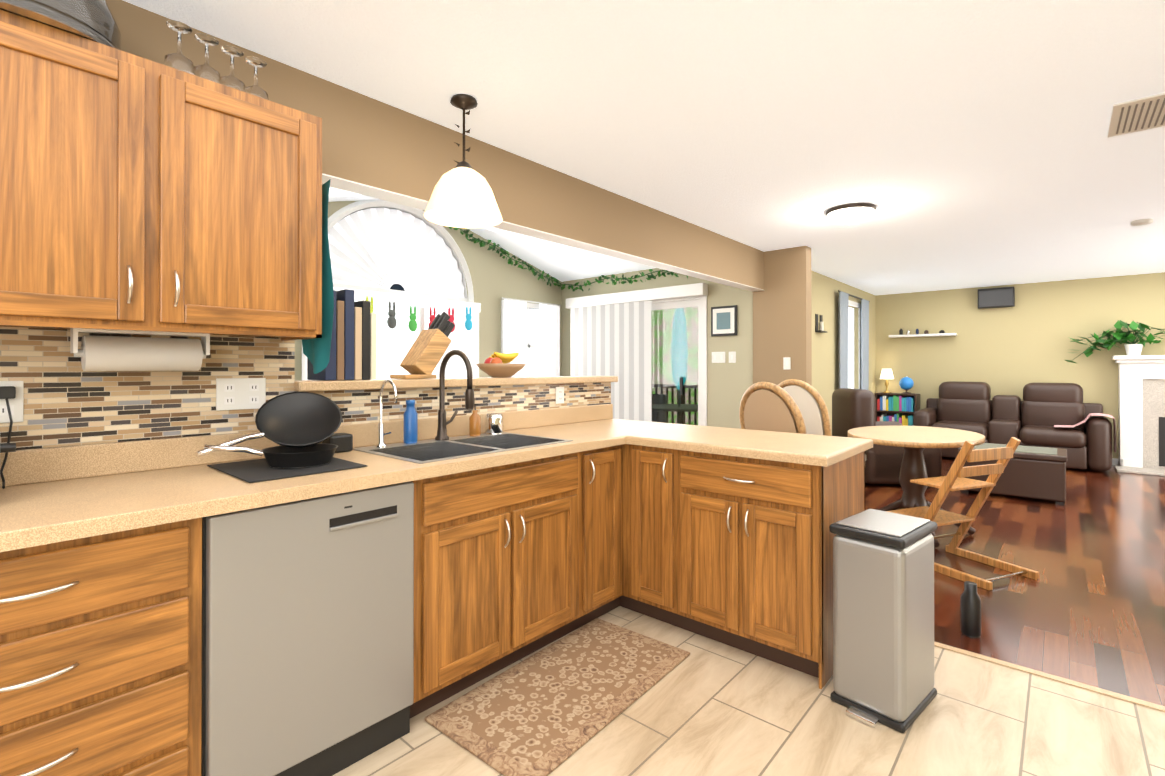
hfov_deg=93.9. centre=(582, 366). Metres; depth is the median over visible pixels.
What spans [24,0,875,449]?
wall
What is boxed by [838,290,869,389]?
curtain
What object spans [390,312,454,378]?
knife block
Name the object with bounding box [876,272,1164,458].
wall
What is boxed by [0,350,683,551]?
countertop
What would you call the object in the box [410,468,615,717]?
base cabinet
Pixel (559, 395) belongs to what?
outlet
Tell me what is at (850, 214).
flush ceiling light
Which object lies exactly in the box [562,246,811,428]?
wall
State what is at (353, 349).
books
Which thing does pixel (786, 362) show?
light switch
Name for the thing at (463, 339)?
curtain
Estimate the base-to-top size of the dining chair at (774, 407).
1.168 m
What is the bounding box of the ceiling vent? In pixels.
[1107,92,1164,137]
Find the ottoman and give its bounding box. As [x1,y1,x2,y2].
[958,443,1066,505]
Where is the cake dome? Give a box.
[0,0,120,49]
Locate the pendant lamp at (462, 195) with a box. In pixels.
[424,94,502,227]
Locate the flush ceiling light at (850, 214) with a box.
[826,203,875,223]
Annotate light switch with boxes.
[712,352,724,362]
[729,352,735,362]
[783,357,790,368]
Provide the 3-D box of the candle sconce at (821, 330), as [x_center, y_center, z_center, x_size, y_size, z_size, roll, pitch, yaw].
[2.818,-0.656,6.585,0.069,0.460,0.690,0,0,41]
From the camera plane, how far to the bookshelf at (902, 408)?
8.41 m
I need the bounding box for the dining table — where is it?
[848,426,984,547]
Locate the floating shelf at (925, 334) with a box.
[889,329,956,337]
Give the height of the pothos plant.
0.549 m
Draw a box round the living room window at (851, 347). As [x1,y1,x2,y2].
[838,297,860,388]
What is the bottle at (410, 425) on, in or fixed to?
on the countertop at (55, 495)
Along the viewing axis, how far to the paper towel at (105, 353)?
1.65 m
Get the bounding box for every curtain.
[302,286,480,379]
[502,297,560,376]
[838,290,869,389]
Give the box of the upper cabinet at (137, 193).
[0,10,321,340]
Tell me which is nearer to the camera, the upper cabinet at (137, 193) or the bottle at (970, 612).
the upper cabinet at (137, 193)
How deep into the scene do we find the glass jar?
2.73 m
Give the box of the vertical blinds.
[566,283,707,421]
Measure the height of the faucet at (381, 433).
0.286 m
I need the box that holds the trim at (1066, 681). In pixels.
[934,641,1164,711]
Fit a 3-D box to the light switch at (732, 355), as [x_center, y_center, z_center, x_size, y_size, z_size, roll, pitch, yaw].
[1.595,-0.098,5.793,0.080,0.120,0.011,0,0,41]
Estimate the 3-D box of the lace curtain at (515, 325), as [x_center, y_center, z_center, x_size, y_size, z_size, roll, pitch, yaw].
[-0.631,-0.244,6.950,0.050,1.180,1.020,0,0,41]
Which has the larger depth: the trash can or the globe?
the globe
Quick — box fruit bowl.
[476,352,525,376]
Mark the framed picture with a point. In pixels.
(723, 320)
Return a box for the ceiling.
[123,0,1164,294]
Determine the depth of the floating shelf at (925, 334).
8.34 m
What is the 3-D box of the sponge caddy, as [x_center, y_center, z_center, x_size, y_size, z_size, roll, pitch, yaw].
[-0.984,0.307,2.184,0.080,0.070,0.095,0,0,41]
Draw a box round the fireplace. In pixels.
[1112,355,1164,475]
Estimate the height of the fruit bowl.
0.138 m
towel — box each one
[70,328,209,370]
[302,179,333,373]
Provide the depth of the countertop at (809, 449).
2.50 m
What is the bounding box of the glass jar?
[485,413,502,433]
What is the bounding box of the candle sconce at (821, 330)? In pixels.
[815,314,826,332]
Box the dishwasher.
[201,481,413,775]
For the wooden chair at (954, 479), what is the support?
on the floor at (1087, 607)
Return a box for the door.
[651,296,706,425]
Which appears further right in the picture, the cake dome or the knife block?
the knife block
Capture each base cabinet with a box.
[0,517,201,775]
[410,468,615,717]
[616,444,864,688]
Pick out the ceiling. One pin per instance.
(959, 144)
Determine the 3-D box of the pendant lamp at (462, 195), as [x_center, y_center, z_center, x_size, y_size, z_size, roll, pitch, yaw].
[-0.525,-0.918,2.407,0.340,0.525,0.340,0,0,41]
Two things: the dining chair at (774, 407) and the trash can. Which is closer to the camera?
the trash can
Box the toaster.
[0,443,15,452]
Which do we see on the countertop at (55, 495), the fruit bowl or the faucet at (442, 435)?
the faucet at (442, 435)
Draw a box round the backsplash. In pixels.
[0,327,294,449]
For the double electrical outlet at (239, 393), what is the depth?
1.99 m
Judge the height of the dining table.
0.754 m
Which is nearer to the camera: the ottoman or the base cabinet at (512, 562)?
the base cabinet at (512, 562)
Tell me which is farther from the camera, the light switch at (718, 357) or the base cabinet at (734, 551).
the light switch at (718, 357)
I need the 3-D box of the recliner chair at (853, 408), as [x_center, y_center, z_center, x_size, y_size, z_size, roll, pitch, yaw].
[3.363,0.748,6.130,0.900,0.990,0.900,0,0,1]
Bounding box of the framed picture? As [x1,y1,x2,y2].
[711,305,736,335]
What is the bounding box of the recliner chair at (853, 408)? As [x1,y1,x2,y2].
[832,388,941,483]
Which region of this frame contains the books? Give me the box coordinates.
[307,289,375,379]
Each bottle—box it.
[404,400,417,443]
[960,581,980,637]
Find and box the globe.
[899,376,913,393]
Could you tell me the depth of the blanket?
6.60 m
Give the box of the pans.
[196,392,341,467]
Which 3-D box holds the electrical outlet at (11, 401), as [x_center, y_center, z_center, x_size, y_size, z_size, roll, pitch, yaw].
[-1.599,0.185,1.511,0.132,0.288,0.070,0,0,41]
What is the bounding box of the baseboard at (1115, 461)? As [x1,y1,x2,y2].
[1112,458,1118,465]
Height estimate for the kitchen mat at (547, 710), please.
0.014 m
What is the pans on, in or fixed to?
on the mat at (255, 470)
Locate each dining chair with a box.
[739,381,806,433]
[778,379,865,460]
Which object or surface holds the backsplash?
attached to the wall at (374, 148)
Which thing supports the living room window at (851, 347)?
in the wall at (374, 148)
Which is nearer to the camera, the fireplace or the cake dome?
the cake dome
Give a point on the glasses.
(178, 60)
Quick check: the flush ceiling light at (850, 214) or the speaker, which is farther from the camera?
the speaker
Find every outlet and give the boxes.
[0,381,23,488]
[216,378,265,410]
[556,387,563,403]
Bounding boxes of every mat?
[207,457,366,482]
[424,618,689,775]
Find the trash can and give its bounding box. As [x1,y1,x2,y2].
[829,509,936,732]
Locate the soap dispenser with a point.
(474, 423)
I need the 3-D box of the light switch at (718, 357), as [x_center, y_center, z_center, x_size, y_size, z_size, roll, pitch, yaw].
[1.475,-0.098,5.898,0.160,0.120,0.011,0,0,41]
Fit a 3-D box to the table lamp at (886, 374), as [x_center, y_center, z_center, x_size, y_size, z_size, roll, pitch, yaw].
[4.809,0.229,8.592,0.197,0.380,0.200,0,0,41]
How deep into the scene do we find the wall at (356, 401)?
2.69 m
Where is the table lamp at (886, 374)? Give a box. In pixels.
[880,369,893,392]
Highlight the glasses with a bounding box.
[164,20,267,99]
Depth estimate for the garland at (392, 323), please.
5.59 m
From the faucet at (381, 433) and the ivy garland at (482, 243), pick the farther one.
the ivy garland at (482, 243)
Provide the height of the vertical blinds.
2.150 m
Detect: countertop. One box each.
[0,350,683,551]
[628,424,872,466]
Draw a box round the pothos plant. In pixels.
[1065,320,1164,362]
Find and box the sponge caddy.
[322,433,352,452]
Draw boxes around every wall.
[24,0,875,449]
[295,200,561,379]
[295,376,617,424]
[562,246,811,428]
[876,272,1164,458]
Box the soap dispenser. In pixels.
[469,404,480,435]
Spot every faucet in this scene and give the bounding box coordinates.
[375,379,396,446]
[435,350,473,440]
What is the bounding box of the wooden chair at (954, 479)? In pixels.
[886,437,1038,589]
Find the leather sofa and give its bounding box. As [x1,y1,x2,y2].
[913,381,1111,471]
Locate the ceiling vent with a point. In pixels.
(1138, 114)
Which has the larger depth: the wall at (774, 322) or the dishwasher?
the wall at (774, 322)
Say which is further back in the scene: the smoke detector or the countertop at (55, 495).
the smoke detector
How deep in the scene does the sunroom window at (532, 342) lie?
7.09 m
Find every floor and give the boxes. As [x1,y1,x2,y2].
[333,606,1164,775]
[865,457,1164,705]
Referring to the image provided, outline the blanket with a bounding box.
[1054,413,1115,451]
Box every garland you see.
[366,296,476,331]
[449,227,687,291]
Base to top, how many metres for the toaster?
0.202 m
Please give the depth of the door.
6.30 m
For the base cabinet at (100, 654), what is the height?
0.872 m
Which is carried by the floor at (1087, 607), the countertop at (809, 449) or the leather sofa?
the leather sofa
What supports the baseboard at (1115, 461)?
attached to the wall at (1020, 345)
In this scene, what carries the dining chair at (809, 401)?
on the floor at (1087, 607)
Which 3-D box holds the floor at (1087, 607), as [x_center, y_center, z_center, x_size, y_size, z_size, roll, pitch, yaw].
[2.574,1.298,4.834,7.990,0.060,9.190,0,0,41]
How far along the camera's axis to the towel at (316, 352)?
1.99 m
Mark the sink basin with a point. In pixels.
(441, 448)
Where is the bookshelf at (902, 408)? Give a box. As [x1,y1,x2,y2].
[875,392,919,425]
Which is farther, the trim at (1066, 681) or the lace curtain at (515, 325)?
the lace curtain at (515, 325)
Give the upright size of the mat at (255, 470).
0.004 m
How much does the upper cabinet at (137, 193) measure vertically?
0.760 m
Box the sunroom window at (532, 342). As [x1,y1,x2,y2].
[501,300,538,376]
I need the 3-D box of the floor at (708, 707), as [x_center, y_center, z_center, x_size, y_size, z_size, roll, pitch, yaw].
[0.273,1.281,-0.037,5.000,0.060,5.500,0,0,41]
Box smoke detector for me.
[1130,218,1153,225]
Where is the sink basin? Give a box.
[352,432,572,463]
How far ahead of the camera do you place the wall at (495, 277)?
6.52 m
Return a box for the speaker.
[978,286,1014,308]

